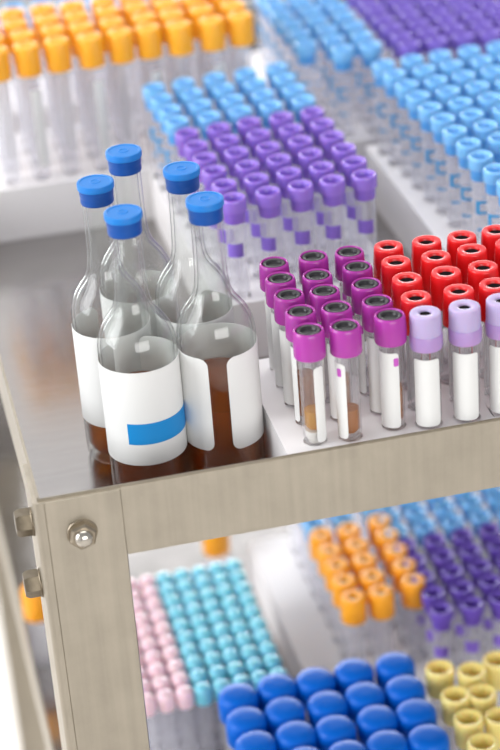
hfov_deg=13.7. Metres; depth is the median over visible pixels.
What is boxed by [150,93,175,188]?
tube
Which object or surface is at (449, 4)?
tube
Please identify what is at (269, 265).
tube
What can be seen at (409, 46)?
tube
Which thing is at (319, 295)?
tube
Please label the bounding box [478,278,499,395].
tube
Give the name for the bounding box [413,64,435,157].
tube
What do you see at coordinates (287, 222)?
print
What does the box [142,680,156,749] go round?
vial
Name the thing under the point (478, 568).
tube
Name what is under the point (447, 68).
tube
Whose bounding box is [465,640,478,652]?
print
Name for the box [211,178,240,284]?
tube
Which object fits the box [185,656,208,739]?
vial
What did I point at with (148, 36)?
tube
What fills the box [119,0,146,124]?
tube
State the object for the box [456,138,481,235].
tube
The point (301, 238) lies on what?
print
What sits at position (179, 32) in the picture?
tube
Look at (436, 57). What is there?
tube
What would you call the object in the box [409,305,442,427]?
tube
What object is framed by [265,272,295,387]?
tube
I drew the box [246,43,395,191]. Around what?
tube rack
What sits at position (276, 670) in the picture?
vial
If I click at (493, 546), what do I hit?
tube
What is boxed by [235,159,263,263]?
tube
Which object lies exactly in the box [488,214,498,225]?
print
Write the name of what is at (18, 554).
frame
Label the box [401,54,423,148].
tube
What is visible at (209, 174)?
tube
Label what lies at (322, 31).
tube
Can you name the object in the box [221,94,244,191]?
tube
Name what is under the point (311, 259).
tube
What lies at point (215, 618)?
vial
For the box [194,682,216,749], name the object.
vial
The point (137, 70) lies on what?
tube rack
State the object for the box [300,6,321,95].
tube
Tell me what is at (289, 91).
tube
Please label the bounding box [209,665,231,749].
vial
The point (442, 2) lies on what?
tube
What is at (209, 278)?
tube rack
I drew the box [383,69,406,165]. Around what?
tube
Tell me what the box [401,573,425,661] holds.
tube
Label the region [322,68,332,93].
print
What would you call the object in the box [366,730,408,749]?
tube
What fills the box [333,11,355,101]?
tube
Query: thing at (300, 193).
tube
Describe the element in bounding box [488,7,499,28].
tube
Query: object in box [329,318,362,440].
tube
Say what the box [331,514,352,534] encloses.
tube
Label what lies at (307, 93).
print
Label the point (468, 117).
tube
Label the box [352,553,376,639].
tube
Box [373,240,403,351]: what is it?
tube
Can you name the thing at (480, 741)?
tube
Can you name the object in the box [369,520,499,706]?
tube rack
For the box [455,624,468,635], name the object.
print
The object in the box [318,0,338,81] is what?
tube
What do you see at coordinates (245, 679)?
vial
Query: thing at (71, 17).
tube
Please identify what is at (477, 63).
tube
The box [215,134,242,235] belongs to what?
tube
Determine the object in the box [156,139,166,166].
print
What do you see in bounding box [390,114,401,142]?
print
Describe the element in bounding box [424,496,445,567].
tube
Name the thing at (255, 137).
tube
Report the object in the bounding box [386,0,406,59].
tube
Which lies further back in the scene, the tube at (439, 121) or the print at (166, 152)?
the print at (166, 152)
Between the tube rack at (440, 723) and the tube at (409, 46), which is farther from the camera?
the tube at (409, 46)
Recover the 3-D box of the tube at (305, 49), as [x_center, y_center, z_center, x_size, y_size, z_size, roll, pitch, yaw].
[0.043,-0.212,1.533,0.016,0.070,0.016,-10,28,-10]
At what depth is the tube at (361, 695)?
1.36 m
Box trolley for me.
[0,0,499,749]
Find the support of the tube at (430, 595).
on the tube rack at (460, 656)
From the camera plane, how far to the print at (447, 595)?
1.51 m
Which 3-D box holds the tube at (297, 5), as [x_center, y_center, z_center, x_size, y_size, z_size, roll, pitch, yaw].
[0.042,-0.258,1.619,0.016,0.070,0.016,-10,28,-10]
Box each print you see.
[150,128,161,155]
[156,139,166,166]
[165,151,176,163]
[209,220,223,228]
[218,229,233,242]
[227,243,243,257]
[245,209,257,222]
[251,223,266,236]
[258,24,268,48]
[261,236,275,250]
[264,33,273,58]
[272,42,281,53]
[278,52,287,63]
[279,203,286,216]
[283,217,298,230]
[287,62,296,72]
[294,71,304,83]
[294,230,310,244]
[301,82,311,94]
[309,197,319,210]
[313,58,322,83]
[316,211,331,224]
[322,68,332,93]
[325,225,340,238]
[329,78,339,104]
[337,88,348,114]
[337,368,340,376]
[342,191,353,205]
[346,205,361,219]
[349,64,359,89]
[357,74,367,100]
[358,219,373,233]
[365,84,376,111]
[377,104,387,131]
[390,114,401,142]
[394,358,398,366]
[400,125,410,153]
[411,137,421,165]
[417,613,430,624]
[425,150,437,178]
[426,629,440,641]
[434,577,441,586]
[434,646,448,657]
[436,161,447,190]
[444,592,450,602]
[450,174,461,203]
[453,609,459,618]
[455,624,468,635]
[461,187,472,216]
[464,572,468,580]
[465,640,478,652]
[474,587,477,596]
[476,200,488,230]
[483,603,487,613]
[484,618,497,629]
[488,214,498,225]
[492,566,496,574]
[494,635,499,646]
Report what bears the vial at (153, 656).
on the tube rack at (206, 741)
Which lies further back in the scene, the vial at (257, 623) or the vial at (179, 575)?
the vial at (179, 575)
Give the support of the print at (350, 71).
attached to the tube at (349, 27)
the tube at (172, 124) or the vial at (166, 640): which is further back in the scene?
the vial at (166, 640)
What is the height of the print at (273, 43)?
0.021 m
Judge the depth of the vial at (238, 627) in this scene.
1.47 m
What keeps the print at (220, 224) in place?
on the tube at (209, 174)
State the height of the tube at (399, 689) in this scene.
0.070 m
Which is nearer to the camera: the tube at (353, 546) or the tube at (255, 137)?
the tube at (255, 137)
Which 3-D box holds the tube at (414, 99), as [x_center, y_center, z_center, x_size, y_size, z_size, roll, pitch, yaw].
[0.116,-0.159,1.423,0.016,0.070,0.016,-4,28,1]
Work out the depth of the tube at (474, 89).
1.41 m
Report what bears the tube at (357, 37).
on the tube rack at (363, 136)
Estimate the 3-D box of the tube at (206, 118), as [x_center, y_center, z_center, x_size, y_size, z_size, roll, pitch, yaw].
[-0.025,-0.144,1.417,0.016,0.070,0.016,-6,28,-2]
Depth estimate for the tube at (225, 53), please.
1.57 m
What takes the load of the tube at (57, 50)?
on the tube rack at (31, 207)
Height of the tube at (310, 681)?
0.070 m
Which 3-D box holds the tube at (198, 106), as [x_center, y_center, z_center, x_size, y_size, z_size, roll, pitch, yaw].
[-0.032,-0.155,1.438,0.016,0.070,0.016,-8,28,-6]
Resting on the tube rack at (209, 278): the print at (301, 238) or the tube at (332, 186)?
the tube at (332, 186)
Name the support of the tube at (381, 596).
on the tube rack at (302, 635)
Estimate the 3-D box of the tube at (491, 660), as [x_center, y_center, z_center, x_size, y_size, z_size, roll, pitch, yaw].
[0.166,0.219,1.396,0.020,0.070,0.020,-10,28,-10]
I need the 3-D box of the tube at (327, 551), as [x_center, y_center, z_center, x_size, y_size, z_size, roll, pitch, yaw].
[0.060,0.157,1.528,0.018,0.070,0.018,-10,28,-10]
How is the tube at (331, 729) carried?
on the tube rack
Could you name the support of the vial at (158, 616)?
on the tube rack at (206, 741)
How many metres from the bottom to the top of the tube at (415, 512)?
0.070 m
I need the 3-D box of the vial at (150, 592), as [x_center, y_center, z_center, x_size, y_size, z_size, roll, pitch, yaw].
[-0.070,0.190,1.533,0.013,0.078,0.012,-10,28,-10]
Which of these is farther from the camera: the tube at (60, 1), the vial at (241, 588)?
the tube at (60, 1)
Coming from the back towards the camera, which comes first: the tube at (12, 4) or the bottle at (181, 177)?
the tube at (12, 4)
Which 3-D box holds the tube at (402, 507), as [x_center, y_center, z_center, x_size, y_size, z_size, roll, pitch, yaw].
[0.121,0.121,1.585,0.016,0.070,0.016,-10,28,-10]
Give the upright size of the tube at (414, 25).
0.070 m
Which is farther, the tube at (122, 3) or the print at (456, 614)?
the tube at (122, 3)
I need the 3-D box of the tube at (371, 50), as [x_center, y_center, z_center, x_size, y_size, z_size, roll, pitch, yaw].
[0.089,-0.208,1.520,0.016,0.070,0.016,-10,28,-10]
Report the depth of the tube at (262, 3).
1.62 m
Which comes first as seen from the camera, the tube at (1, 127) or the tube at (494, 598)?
the tube at (494, 598)
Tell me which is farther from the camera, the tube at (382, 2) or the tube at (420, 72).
the tube at (382, 2)
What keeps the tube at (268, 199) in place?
on the tube rack at (209, 278)
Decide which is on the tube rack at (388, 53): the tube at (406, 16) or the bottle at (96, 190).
the tube at (406, 16)
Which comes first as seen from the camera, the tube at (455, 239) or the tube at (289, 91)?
the tube at (455, 239)
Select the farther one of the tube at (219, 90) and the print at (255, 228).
the tube at (219, 90)
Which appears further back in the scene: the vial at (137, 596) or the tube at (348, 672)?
the vial at (137, 596)
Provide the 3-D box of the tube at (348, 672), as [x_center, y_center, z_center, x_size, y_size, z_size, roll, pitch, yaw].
[0.071,0.224,1.399,0.027,0.070,0.027,-10,28,-10]
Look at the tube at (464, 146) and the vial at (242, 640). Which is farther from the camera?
the vial at (242, 640)
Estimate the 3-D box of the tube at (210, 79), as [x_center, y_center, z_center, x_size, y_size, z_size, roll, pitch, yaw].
[-0.023,-0.180,1.483,0.016,0.070,0.016,-13,29,-15]
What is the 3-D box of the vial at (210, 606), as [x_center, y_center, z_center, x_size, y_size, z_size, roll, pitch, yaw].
[-0.025,0.198,1.512,0.013,0.078,0.012,-10,28,-10]
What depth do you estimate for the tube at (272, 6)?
1.60 m
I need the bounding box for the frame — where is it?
[0,394,499,749]
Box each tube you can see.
[0,7,27,140]
[0,34,17,171]
[0,45,20,185]
[0,111,4,145]
[3,18,36,154]
[4,2,24,87]
[10,29,39,164]
[13,40,50,180]
[18,11,35,96]
[27,20,38,85]
[30,3,62,137]
[32,0,51,84]
[35,14,64,147]
[40,24,75,161]
[44,36,79,175]
[58,0,81,78]
[59,0,87,133]
[64,10,98,143]
[69,21,98,158]
[77,32,110,171]
[86,0,107,76]
[90,0,120,128]
[95,6,122,138]
[99,17,132,144]
[107,27,141,158]
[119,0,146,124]
[124,1,154,134]
[131,12,157,146]
[135,23,167,161]
[142,83,169,178]
[149,0,178,105]
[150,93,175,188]
[154,0,179,64]
[158,104,181,202]
[159,9,190,127]
[165,116,188,215]
[166,19,193,64]
[172,78,194,160]
[175,128,199,228]
[180,88,203,184]
[181,0,211,101]
[184,140,212,241]
[189,4,214,39]
[189,99,213,152]
[192,152,220,255]
[198,15,228,123]
[198,111,221,164]
[201,165,230,269]
[203,72,225,165]
[206,0,232,83]
[207,122,230,152]
[211,0,236,123]
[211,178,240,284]
[212,83,235,178]
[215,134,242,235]
[218,683,259,747]
[220,0,249,135]
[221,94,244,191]
[223,192,249,299]
[224,147,252,249]
[226,706,267,749]
[227,10,256,148]
[229,105,252,191]
[234,68,257,159]
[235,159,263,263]
[235,730,276,749]
[237,117,260,216]
[243,78,266,159]
[243,173,271,277]
[246,129,272,227]
[251,89,274,161]
[255,0,273,68]
[255,186,282,259]
[256,141,283,243]
[257,673,297,714]
[258,0,280,58]
[259,100,283,172]
[259,256,289,369]
[265,62,288,154]
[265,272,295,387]
[265,697,305,738]
[266,1,287,56]
[266,153,293,257]
[269,112,293,211]
[272,10,293,66]
[273,73,295,151]
[274,288,304,406]
[275,720,316,749]
[276,167,303,272]
[279,124,305,224]
[280,19,302,75]
[282,84,305,112]
[285,0,307,72]
[285,304,316,424]
[287,180,313,283]
[288,28,310,86]
[288,135,314,236]
[292,0,314,80]
[292,94,315,168]
[293,323,326,444]
[293,746,318,749]
[294,39,317,126]
[296,667,335,710]
[298,148,324,248]
[298,250,328,343]
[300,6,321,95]
[300,107,324,205]
[302,269,332,385]
[303,519,325,598]
[306,15,329,105]
[307,691,348,728]
[309,161,335,249]
[309,284,340,402]
[309,528,333,612]
[310,118,335,215]
[314,0,320,53]
[315,715,356,749]
[316,25,339,116]
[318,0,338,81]
[318,543,341,626]
[319,174,345,280]
[320,130,345,226]
[321,300,352,419]
[322,34,345,126]
[325,558,349,644]
[327,2,349,88]
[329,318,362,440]
[329,740,366,749]
[331,44,354,137]
[331,143,357,245]
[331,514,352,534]
[332,573,356,659]
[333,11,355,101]
[334,658,374,697]
[335,246,364,357]
[337,523,360,556]
[340,590,366,658]
[341,156,367,256]
[342,260,372,376]
[343,21,365,111]
[345,538,369,615]
[345,682,385,725]
[347,0,362,70]
[351,31,373,120]
[351,169,376,245]
[351,277,382,395]
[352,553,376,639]
[353,0,373,78]
[356,705,397,746]
[359,0,379,87]
[359,40,382,131]
[360,569,384,653]
[362,294,392,414]
[362,508,383,571]
[366,6,387,93]
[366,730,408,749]
[368,514,391,580]
[368,584,394,662]
[372,59,395,154]
[373,14,394,104]
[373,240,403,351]
[374,308,406,429]
[375,528,398,607]
[375,652,415,693]
[379,0,397,68]
[379,509,400,583]
[381,23,402,114]
[381,255,411,353]
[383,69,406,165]
[384,543,407,620]
[385,675,425,712]
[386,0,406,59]
[386,524,407,586]
[390,31,411,123]
[391,272,422,380]
[392,558,416,644]
[394,3,414,22]
[395,80,418,177]
[395,538,416,623]
[396,699,436,739]
[398,39,420,131]
[398,501,418,553]
[400,10,420,31]
[400,290,431,409]
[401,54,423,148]
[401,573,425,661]
[404,554,425,639]
[405,504,426,556]
[406,91,429,189]
[407,724,449,749]
[408,19,429,61]
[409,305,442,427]
[411,0,421,11]
[411,235,441,275]
[412,570,434,653]
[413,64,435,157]
[414,519,435,574]
[417,27,438,53]
[418,102,441,202]
[419,0,440,63]
[421,250,451,358]
[421,586,444,664]
[423,533,445,589]
[424,75,447,170]
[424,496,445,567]
[425,659,454,743]
[426,36,447,59]
[428,7,448,27]
[429,50,451,75]
[429,602,452,661]
[430,266,461,383]
[431,113,454,214]
[432,548,454,634]
[433,500,454,548]
[436,15,457,35]
[436,86,460,184]
[439,0,457,59]
[440,60,462,85]
[440,686,469,735]
[441,564,463,649]
[442,125,466,227]
[442,514,463,597]
[443,23,465,49]
[443,284,474,395]
[445,0,466,14]
[447,230,476,266]
[448,97,472,196]
[448,299,481,421]
[450,580,473,666]
[451,528,472,581]
[452,32,474,57]
[452,70,475,164]
[452,492,472,563]
[453,3,473,23]
[453,709,483,749]
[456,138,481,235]
[456,243,487,351]
[457,662,486,689]
[458,45,480,70]
[459,544,481,629]
[460,109,483,208]
[460,495,481,571]
[460,596,483,662]
[462,11,483,54]
[466,81,489,108]
[467,260,498,378]
[467,733,498,749]
[468,150,493,230]
[468,684,496,724]
[469,559,491,645]
[470,55,492,80]
[470,509,491,593]
[471,0,483,10]
[471,20,492,46]
[473,120,497,222]
[478,92,499,187]
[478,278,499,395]
[478,487,498,523]
[479,28,499,54]
[479,523,499,574]
[479,574,499,641]
[480,0,499,19]
[481,66,499,92]
[481,225,499,261]
[483,163,499,225]
[483,651,499,690]
[485,293,499,414]
[485,707,499,748]
[486,41,499,65]
[486,490,499,573]
[487,132,499,221]
[487,538,499,624]
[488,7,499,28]
[489,590,499,650]
[492,104,499,199]
[494,239,499,277]
[495,78,499,93]
[496,178,499,221]
[497,507,499,525]
[497,556,499,576]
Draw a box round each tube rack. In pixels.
[0,62,145,135]
[0,105,272,242]
[140,629,264,749]
[149,149,373,357]
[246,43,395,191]
[248,522,441,730]
[259,322,499,458]
[344,33,483,140]
[365,136,499,321]
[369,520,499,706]
[437,719,499,749]
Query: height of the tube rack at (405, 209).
0.040 m
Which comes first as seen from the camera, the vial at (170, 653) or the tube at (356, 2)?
the vial at (170, 653)
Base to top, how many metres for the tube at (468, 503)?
0.070 m
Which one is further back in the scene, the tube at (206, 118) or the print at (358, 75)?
the print at (358, 75)
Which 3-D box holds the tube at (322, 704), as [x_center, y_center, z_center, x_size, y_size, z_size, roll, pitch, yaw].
[0.052,0.241,1.370,0.027,0.070,0.027,-10,28,-10]
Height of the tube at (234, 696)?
0.070 m
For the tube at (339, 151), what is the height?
0.070 m
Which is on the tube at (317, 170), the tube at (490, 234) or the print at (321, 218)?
the print at (321, 218)
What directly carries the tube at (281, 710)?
on the tube rack
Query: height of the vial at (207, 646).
0.078 m
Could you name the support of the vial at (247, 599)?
on the tube rack at (206, 741)
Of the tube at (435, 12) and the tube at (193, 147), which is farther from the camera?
the tube at (435, 12)
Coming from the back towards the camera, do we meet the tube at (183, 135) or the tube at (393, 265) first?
the tube at (183, 135)
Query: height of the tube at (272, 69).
0.070 m
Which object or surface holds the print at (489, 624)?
on the tube at (489, 583)
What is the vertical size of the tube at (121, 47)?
0.103 m
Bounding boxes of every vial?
[131,578,138,590]
[132,590,142,602]
[133,601,145,614]
[135,613,150,628]
[137,626,153,651]
[139,575,155,595]
[139,654,150,736]
[141,638,164,721]
[141,667,153,746]
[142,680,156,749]
[143,586,159,609]
[144,650,168,735]
[144,693,159,749]
[146,598,163,623]
[148,663,172,747]
[151,610,168,631]
[152,676,175,746]
[154,622,171,641]
[156,572,177,646]
[157,689,178,748]
[158,634,180,717]
[160,584,180,653]
[162,647,186,729]
[164,594,185,668]
[167,659,190,744]
[168,606,185,631]
[171,672,194,745]
[173,569,190,593]
[173,619,190,640]
[175,685,197,749]
[177,580,199,654]
[177,631,200,715]
[180,643,203,727]
[182,591,204,665]
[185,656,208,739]
[186,603,208,680]
[190,615,213,694]
[190,668,213,749]
[191,566,208,591]
[194,627,217,711]
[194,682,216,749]
[195,577,211,597]
[199,639,217,724]
[200,588,217,607]
[203,600,220,619]
[204,652,226,736]
[208,562,225,587]
[208,611,225,633]
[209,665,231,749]
[213,573,229,592]
[213,624,230,643]
[213,678,230,749]
[217,585,233,605]
[217,636,235,656]
[221,596,238,618]
[222,649,240,669]
[225,559,241,578]
[226,608,243,629]
[227,662,245,683]
[230,571,248,628]
[231,621,248,642]
[232,675,250,685]
[235,582,253,640]
[235,633,253,655]
[239,593,256,672]
[241,645,258,667]
[244,605,260,626]
[246,658,264,680]
[249,617,266,639]
[251,670,267,690]
[253,629,271,651]
[259,642,276,662]
[264,654,281,674]
[270,667,287,674]
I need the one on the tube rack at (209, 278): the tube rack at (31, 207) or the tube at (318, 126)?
the tube at (318, 126)
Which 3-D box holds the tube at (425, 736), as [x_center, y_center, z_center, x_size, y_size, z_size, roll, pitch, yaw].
[0.115,0.257,1.332,0.027,0.070,0.027,-10,28,-10]
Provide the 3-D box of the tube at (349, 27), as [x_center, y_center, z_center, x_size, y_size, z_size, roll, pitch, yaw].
[0.080,-0.230,1.562,0.016,0.070,0.016,-10,28,-10]
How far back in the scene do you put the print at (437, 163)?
1.38 m
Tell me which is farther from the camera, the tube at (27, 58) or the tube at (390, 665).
the tube at (27, 58)
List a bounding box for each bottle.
[71,174,151,464]
[97,204,188,484]
[99,144,178,337]
[155,161,233,448]
[176,191,265,471]
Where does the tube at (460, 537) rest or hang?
on the tube rack at (460, 656)
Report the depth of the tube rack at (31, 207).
1.51 m
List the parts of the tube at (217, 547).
lid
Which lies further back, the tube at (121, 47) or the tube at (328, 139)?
the tube at (121, 47)
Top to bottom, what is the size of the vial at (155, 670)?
0.078 m
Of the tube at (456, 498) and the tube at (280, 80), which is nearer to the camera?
the tube at (280, 80)
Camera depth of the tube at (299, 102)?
1.42 m
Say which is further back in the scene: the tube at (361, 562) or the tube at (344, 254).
the tube at (361, 562)
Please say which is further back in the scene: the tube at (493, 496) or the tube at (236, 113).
the tube at (493, 496)
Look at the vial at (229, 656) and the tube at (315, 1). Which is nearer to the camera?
the vial at (229, 656)
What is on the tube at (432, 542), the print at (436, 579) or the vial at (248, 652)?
the print at (436, 579)
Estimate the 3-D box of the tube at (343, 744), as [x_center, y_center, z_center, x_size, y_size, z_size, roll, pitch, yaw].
[0.063,0.266,1.323,0.027,0.070,0.027,-10,28,-10]
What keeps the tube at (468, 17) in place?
on the tube rack at (388, 53)
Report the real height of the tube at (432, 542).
0.070 m
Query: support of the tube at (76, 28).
on the tube rack at (31, 207)
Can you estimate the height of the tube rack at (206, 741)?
0.020 m
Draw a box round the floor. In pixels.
[0,627,18,749]
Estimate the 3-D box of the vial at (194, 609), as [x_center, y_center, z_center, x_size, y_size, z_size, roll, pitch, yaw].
[-0.037,0.200,1.510,0.013,0.078,0.012,-10,28,-10]
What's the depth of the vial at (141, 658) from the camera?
1.44 m
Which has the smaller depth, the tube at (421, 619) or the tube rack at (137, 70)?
the tube at (421, 619)
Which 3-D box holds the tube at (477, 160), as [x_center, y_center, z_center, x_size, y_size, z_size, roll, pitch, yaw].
[0.147,-0.107,1.322,0.016,0.070,0.016,-16,30,-21]
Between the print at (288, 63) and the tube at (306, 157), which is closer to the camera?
the tube at (306, 157)
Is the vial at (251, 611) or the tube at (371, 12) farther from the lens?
the tube at (371, 12)
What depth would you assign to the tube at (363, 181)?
1.29 m
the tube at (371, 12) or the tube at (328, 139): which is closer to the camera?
the tube at (328, 139)
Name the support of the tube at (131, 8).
on the tube rack at (31, 207)
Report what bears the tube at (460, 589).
on the tube rack at (460, 656)
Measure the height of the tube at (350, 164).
0.070 m
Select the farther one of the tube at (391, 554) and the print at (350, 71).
the print at (350, 71)
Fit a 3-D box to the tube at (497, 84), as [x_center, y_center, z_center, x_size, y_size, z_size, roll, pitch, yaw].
[0.178,-0.170,1.435,0.016,0.070,0.016,-3,28,3]
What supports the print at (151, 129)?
attached to the tube at (150, 89)
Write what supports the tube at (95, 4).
on the tube rack at (31, 207)
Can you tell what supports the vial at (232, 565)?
on the tube rack at (206, 741)
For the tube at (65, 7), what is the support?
on the tube rack at (31, 207)
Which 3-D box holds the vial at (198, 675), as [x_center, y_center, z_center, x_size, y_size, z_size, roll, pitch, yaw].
[-0.033,0.237,1.440,0.013,0.078,0.012,-10,28,-10]
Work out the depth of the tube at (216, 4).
1.52 m
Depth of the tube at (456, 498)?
1.57 m
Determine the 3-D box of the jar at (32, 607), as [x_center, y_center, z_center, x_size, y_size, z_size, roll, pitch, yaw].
[-0.160,0.190,1.580,0.021,0.068,0.021,-10,28,-10]
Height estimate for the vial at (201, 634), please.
0.078 m
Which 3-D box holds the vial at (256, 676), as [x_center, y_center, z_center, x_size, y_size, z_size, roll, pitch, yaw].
[0.009,0.237,1.433,0.013,0.078,0.012,-10,28,-10]
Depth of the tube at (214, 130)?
1.38 m
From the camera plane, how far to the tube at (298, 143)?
1.35 m
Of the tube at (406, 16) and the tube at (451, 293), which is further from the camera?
the tube at (406, 16)
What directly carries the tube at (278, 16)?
on the tube rack at (363, 136)
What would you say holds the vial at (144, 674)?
on the tube rack at (206, 741)
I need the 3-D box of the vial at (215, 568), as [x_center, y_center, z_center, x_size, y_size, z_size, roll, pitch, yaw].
[-0.022,0.174,1.555,0.013,0.078,0.012,-10,28,-10]
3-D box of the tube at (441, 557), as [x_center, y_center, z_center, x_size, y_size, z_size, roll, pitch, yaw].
[0.141,0.159,1.512,0.016,0.070,0.016,-10,28,-10]
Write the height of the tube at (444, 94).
0.070 m
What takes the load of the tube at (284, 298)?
on the tube rack at (283, 435)
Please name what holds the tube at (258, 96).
on the tube rack at (209, 278)
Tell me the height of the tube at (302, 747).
0.070 m
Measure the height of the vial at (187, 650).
0.078 m
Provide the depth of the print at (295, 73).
1.55 m
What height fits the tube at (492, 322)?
0.071 m
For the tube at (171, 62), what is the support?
on the tube rack at (31, 207)
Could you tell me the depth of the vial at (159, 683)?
1.42 m
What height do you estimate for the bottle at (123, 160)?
0.170 m
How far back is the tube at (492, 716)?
1.33 m
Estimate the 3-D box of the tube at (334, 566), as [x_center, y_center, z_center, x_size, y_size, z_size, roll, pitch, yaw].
[0.065,0.166,1.510,0.018,0.070,0.018,-10,28,-10]
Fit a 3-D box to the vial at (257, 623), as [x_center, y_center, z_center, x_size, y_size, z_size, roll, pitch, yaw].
[0.008,0.208,1.489,0.013,0.078,0.012,-10,28,-10]
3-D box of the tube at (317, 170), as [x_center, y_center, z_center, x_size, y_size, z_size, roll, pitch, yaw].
[0.047,-0.101,1.324,0.016,0.070,0.016,-12,29,-14]
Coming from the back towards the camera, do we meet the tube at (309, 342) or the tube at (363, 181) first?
the tube at (363, 181)
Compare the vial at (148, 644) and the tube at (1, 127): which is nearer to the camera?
the vial at (148, 644)
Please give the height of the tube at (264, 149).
0.070 m
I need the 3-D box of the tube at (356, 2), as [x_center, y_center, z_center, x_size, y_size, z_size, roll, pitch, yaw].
[0.090,-0.263,1.623,0.016,0.070,0.016,-10,28,-10]
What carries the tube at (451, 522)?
on the tube rack at (460, 656)
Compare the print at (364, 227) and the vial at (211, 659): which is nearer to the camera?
the print at (364, 227)
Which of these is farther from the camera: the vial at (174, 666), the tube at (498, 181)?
the vial at (174, 666)
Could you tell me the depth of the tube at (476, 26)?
1.53 m
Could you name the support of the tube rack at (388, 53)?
in the trolley
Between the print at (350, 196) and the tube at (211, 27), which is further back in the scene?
the tube at (211, 27)
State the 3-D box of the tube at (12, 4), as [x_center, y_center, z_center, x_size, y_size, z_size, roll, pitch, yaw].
[-0.184,-0.261,1.660,0.016,0.070,0.016,-10,28,-10]
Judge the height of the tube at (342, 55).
0.070 m
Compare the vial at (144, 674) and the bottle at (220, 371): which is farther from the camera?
the vial at (144, 674)
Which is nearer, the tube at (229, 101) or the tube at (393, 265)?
the tube at (393, 265)
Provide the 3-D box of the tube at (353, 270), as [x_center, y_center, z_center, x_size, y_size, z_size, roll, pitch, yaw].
[0.063,-0.030,1.189,0.018,0.071,0.018,-10,28,-10]
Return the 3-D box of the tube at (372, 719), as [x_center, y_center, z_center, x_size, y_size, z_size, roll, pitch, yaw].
[0.084,0.248,1.353,0.027,0.070,0.027,-10,28,-10]
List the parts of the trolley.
leg, leg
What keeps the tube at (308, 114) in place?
on the tube rack at (209, 278)
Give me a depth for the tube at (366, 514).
1.56 m
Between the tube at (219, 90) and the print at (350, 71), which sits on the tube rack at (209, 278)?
the tube at (219, 90)
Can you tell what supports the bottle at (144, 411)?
in the trolley
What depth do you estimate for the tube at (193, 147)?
1.35 m
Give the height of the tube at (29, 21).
0.070 m
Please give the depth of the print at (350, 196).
1.34 m
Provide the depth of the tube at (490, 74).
1.44 m
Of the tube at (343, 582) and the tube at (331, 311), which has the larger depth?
the tube at (343, 582)
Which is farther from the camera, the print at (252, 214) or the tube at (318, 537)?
the tube at (318, 537)
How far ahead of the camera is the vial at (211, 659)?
1.44 m
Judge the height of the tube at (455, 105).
0.070 m
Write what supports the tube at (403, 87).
on the tube rack at (405, 209)
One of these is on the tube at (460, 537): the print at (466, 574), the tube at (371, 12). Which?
the print at (466, 574)
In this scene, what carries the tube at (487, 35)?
on the tube rack at (388, 53)
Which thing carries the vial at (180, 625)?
on the tube rack at (206, 741)
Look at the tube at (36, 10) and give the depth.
1.55 m
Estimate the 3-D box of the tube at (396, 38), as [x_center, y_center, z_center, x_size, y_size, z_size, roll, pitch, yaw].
[0.113,-0.217,1.534,0.016,0.070,0.016,-10,28,-10]
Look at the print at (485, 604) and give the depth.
1.49 m
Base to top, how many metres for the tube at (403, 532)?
0.070 m
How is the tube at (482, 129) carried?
on the tube rack at (405, 209)
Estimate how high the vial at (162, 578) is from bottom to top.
0.078 m
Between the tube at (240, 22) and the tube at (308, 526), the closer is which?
the tube at (240, 22)
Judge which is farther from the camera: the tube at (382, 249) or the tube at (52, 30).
the tube at (52, 30)
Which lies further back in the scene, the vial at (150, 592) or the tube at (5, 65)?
the vial at (150, 592)
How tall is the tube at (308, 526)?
0.070 m
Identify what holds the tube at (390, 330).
on the tube rack at (283, 435)
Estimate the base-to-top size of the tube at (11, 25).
0.103 m
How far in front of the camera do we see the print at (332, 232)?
1.30 m
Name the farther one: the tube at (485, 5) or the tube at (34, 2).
the tube at (34, 2)
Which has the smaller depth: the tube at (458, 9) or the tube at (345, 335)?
the tube at (345, 335)
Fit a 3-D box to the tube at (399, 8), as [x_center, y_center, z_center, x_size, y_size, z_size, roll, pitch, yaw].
[0.119,-0.248,1.591,0.016,0.070,0.016,-10,28,-10]
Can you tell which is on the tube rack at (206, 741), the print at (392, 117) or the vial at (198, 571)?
the vial at (198, 571)
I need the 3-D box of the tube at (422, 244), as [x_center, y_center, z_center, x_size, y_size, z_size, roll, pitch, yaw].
[0.104,-0.046,1.212,0.019,0.071,0.019,-10,28,-10]
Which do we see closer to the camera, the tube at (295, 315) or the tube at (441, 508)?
the tube at (295, 315)
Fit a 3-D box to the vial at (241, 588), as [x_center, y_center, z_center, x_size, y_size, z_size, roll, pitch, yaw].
[-0.003,0.186,1.530,0.013,0.078,0.012,-10,28,-10]
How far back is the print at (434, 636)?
1.46 m
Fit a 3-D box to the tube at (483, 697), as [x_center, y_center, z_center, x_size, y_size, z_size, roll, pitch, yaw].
[0.153,0.236,1.366,0.020,0.070,0.020,-10,28,-10]
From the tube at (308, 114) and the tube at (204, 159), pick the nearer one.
the tube at (204, 159)
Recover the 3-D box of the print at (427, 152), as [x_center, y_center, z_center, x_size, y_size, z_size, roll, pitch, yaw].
[0.122,-0.142,1.400,0.007,0.021,0.004,-15,30,-19]
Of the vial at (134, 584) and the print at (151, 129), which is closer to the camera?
the print at (151, 129)
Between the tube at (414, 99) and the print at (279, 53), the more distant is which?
the print at (279, 53)
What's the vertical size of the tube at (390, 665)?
0.070 m
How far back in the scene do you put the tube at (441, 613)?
1.44 m
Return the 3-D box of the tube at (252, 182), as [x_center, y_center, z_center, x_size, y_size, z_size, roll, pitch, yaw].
[0.006,-0.093,1.315,0.016,0.070,0.016,-11,29,-11]
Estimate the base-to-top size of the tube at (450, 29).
0.070 m
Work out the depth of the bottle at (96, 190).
1.18 m
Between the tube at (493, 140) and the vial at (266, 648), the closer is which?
the tube at (493, 140)
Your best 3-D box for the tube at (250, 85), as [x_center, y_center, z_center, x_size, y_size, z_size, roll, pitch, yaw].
[0.006,-0.174,1.468,0.016,0.070,0.016,-13,29,-16]
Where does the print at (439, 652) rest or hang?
on the tube at (441, 613)

